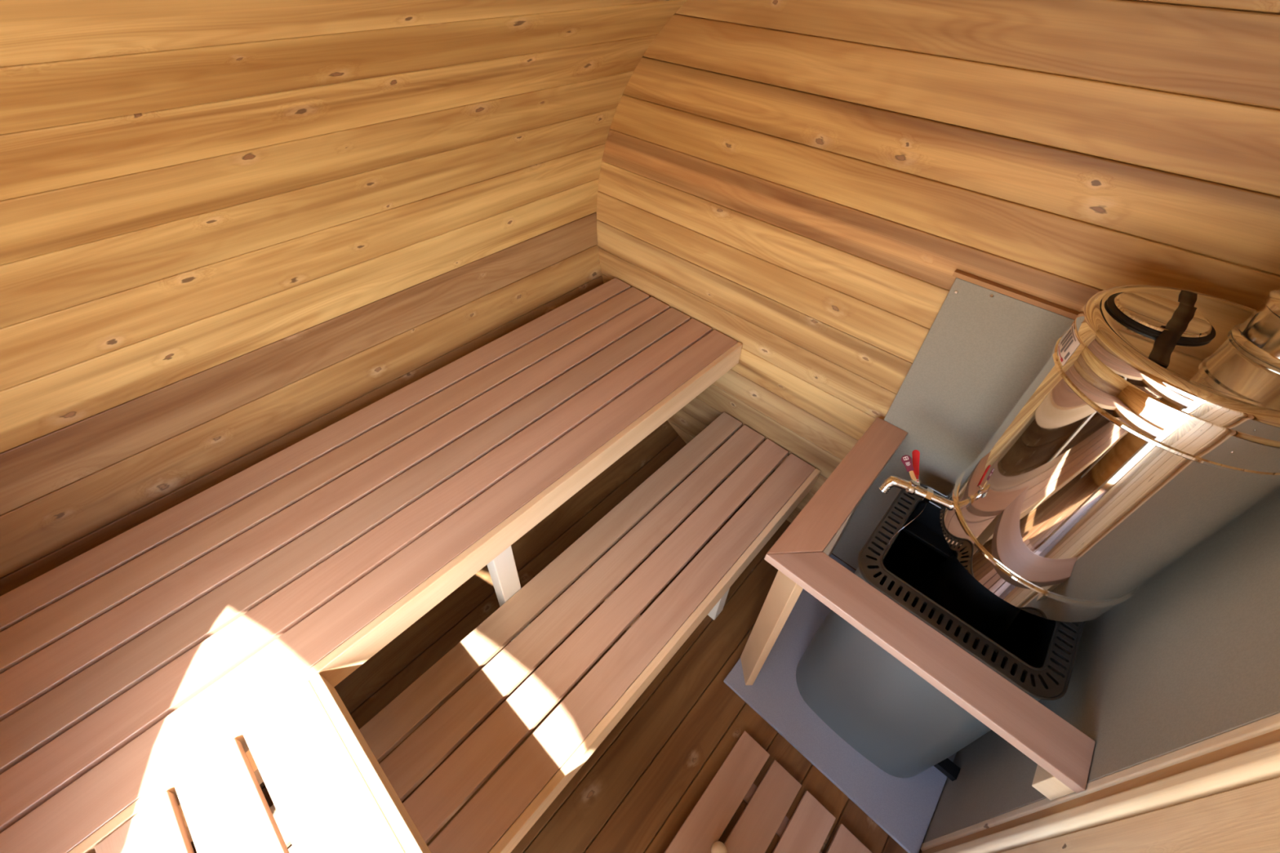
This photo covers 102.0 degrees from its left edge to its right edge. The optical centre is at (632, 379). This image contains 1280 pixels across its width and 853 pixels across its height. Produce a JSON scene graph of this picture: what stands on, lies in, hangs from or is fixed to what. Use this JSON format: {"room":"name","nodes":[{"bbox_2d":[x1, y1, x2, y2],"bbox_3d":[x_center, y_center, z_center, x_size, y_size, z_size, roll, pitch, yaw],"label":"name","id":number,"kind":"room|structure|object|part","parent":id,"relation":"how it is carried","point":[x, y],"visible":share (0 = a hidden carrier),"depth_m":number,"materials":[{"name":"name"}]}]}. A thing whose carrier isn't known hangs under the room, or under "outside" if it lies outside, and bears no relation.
{"room":"sauna","nodes":[
{"label":"sauna","id":0,"kind":"room"},
{"bbox_2d":[0,0,703,852],"bbox_3d":[-0.559,0.073,1.348,0.809,1.822,2.025,33,50,30],"label":"wall","id":1,"kind":"structure","parent":0,"point":[231,231],"depth_m":1.18,"materials":[{"name":"brown wood"}]},
{"bbox_2d":[401,478,921,852],"bbox_3d":[0.128,1.185,1.452,1.385,0.030,2.025,33,50,30],"label":"floor","id":2,"kind":"structure","parent":0,"point":[637,790],"depth_m":1.51,"materials":[{"name":"brown wood"}]},
{"bbox_2d":[94,673,431,852],"bbox_3d":[-0.420,1.169,0.883,0.963,0.721,0.449,33,50,30],"label":"bench","id":3,"kind":"object","parent":2,"relation":"on","point":[327,788],"visible":1,"depth_m":0.86,"materials":[{"name":"brown wood"}]},
{"bbox_2d":[0,277,742,852],"bbox_3d":[-0.532,0.466,1.662,0.628,0.721,1.999,33,50,30],"label":"bench","id":4,"kind":"object","parent":2,"relation":"on","point":[128,664],"visible":0.94,"depth_m":1.18,"materials":[{"name":"brown wood"}]},
{"bbox_3d":[-0.363,0.643,1.538,0.052,0.633,0.058,33,50,30],"label":"support post","id":5,"kind":"part","parent":4,"relation":"part of","materials":[{"name":"beige wood"}]},
{"bbox_2d":[269,412,820,852],"bbox_3d":[-0.166,0.836,1.528,0.424,0.370,1.999,33,50,30],"label":"bench","id":6,"kind":"object","parent":2,"relation":"on","point":[503,811],"visible":1,"depth_m":1.39,"materials":[{"name":"brown wood"}]},
{"bbox_3d":[0.293,0.715,1.746,0.042,0.288,0.054,33,50,30],"label":"support post","id":7,"kind":"part","parent":6,"relation":"part of","materials":[{"name":"beige wood"}]},
{"bbox_2d":[664,730,871,852],"bbox_3d":[0.255,1.297,1.262,0.399,0.063,0.666,33,50,30],"label":"duckboard","id":8,"kind":"object","parent":2,"relation":"on","point":[807,830],"depth_m":1.40,"materials":[{"name":"brown wood"}]},
{"bbox_3d":[0.223,1.214,1.332,0.042,0.034,0.042,33,50,30],"label":"wooden knob","id":9,"kind":"part","parent":8,"relation":"part of","materials":[{"name":"beige wood"}]},
{"bbox_2d":[723,554,956,852],"bbox_3d":[0.742,0.959,1.697,0.618,0.016,0.655,33,50,30],"label":"floor plate","id":10,"kind":"object","parent":2,"relation":"on","point":[904,808],"visible":0.31,"depth_m":1.54,"materials":[{"name":"grey metal"}]},
{"bbox_2d":[740,417,1095,800],"bbox_3d":[0.753,0.676,1.469,0.646,0.710,0.629,33,50,30],"label":"guard","id":11,"kind":"object","parent":10,"relation":"on","point":[1062,753],"visible":1,"depth_m":1.12,"materials":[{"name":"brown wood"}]},
{"bbox_3d":[0.380,0.691,1.455,0.024,0.684,0.086,0,42,-3],"label":"post","id":12,"kind":"part","parent":11,"relation":"part of","materials":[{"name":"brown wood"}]},
{"bbox_3d":[0.562,0.291,1.378,0.093,0.026,0.627,33,50,30],"label":"rail","id":13,"kind":"part","parent":11,"relation":"part of","materials":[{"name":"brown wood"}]},
{"bbox_3d":[0.743,0.419,1.774,0.051,0.684,0.059,33,50,30],"label":"post","id":14,"kind":"part","parent":11,"relation":"part of","materials":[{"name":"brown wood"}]},
{"bbox_3d":[0.583,0.546,1.093,0.645,0.026,0.100,33,50,30],"label":"rail","id":15,"kind":"part","parent":11,"relation":"part of","materials":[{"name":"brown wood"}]},
{"bbox_2d":[795,483,1084,781],"bbox_3d":[0.809,0.695,1.411,0.488,0.761,0.448,33,50,30],"label":"stove","id":16,"kind":"object","parent":10,"relation":"on","point":[887,713],"visible":0.68,"depth_m":1.31,"materials":[{"name":"metal"}]},
{"bbox_3d":[0.898,0.487,1.379,0.343,0.014,0.049,33,50,30],"label":"baffle plate","id":17,"kind":"part","parent":16,"relation":"part of","materials":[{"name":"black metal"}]},
{"bbox_2d":[878,284,1279,622],"bbox_3d":[0.863,0.126,1.027,0.489,0.600,0.362,33,50,30],"label":"water tank","id":18,"kind":"object","parent":16,"relation":"on","point":[1146,429],"visible":0.94,"depth_m":0.86,"materials":[{"name":"silver metal"}]},
{"bbox_2d":[878,449,953,510],"bbox_3d":[0.688,0.249,1.230,0.149,0.087,0.111,33,50,30],"label":"tap","id":19,"kind":"object","parent":18,"relation":"on","point":[913,486],"depth_m":1.23,"materials":[{"name":"gold metal"}]},
{"bbox_3d":[0.918,-0.044,0.815,0.357,0.040,0.357,33,50,30],"label":"lid","id":20,"kind":"part","parent":18,"relation":"part of","materials":[{"name":"silver metal"}]},
{"bbox_2d":[1231,288,1279,368],"bbox_3d":[1.015,-0.296,0.562,0.144,0.681,0.144,33,50,30],"label":"flue pipe","id":21,"kind":"object","parent":18,"relation":"on","point":[1259,335],"visible":1,"depth_m":0.77,"materials":[{"name":"silver metal"}]},
{"bbox_2d":[888,502,927,543],"bbox_3d":[0.672,0.347,1.265,0.060,0.154,0.008,-17,45,-21],"label":"wire","id":22,"kind":"object","parent":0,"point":[926,503],"visible":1,"depth_m":1.28,"materials":[{"name":"silver metal"}]},
{"bbox_2d":[595,0,1279,523],"bbox_3d":[0.561,-0.285,1.518,2.025,2.109,0.030,33,50,30],"label":"wall","id":23,"kind":"structure","parent":0,"point":[807,183],"depth_m":1.20,"materials":[{"name":"brown wood"}]},
{"bbox_2d":[831,269,1079,569],"bbox_3d":[0.981,0.337,1.484,0.628,1.209,0.020,33,50,30],"label":"shield","id":24,"kind":"object","parent":23,"relation":"attached to","point":[984,348],"depth_m":1.34,"materials":[{"name":"silver metal"}]},
{"bbox_3d":[1.000,-0.110,1.085,0.628,0.012,0.018,33,50,30],"label":"top strip","id":25,"kind":"part","parent":24,"relation":"part of","materials":[{"name":"brown wood"}]},
{"bbox_3d":[0.563,0.940,0.713,0.030,1.346,2.025,33,50,30],"label":"wall","id":26,"kind":"structure","parent":0,"visible":0},
{"bbox_2d":[920,486,1279,851],"bbox_3d":[1.010,0.624,1.126,0.020,1.291,0.641,33,50,30],"label":"shield","id":27,"kind":"object","parent":26,"relation":"attached to","point":[1192,657],"depth_m":0.91,"materials":[{"name":"silver metal"}]},
{"bbox_3d":[0.798,0.772,0.952,0.018,1.291,0.018,33,50,30],"label":"edge strip","id":28,"kind":"part","parent":27,"relation":"part of","materials":[{"name":"beige wood"}]},
{"bbox_2d":[921,728,1279,852],"bbox_3d":[0.793,0.706,0.875,0.014,1.494,0.047,33,50,30],"label":"trim","id":29,"kind":"structure","parent":26,"relation":"attached to","point":[1273,736],"depth_m":0.81,"materials":[{"name":"brown wood"}]},
{"bbox_2d":[934,741,1279,852],"bbox_3d":[0.758,0.722,0.855,0.029,1.494,0.036,33,50,30],"label":"trim","id":30,"kind":"structure","parent":26,"relation":"attached to","point":[1261,764],"depth_m":0.76,"materials":[{"name":"brown wood"}]},
{"bbox_2d":[1000,777,1279,852],"bbox_3d":[0.594,0.840,0.715,0.021,1.494,0.441,33,50,30],"label":"trim","id":31,"kind":"structure","parent":26,"relation":"attached to","point":[1244,820],"depth_m":0.66,"materials":[{"name":"brown wood"}]}
]}

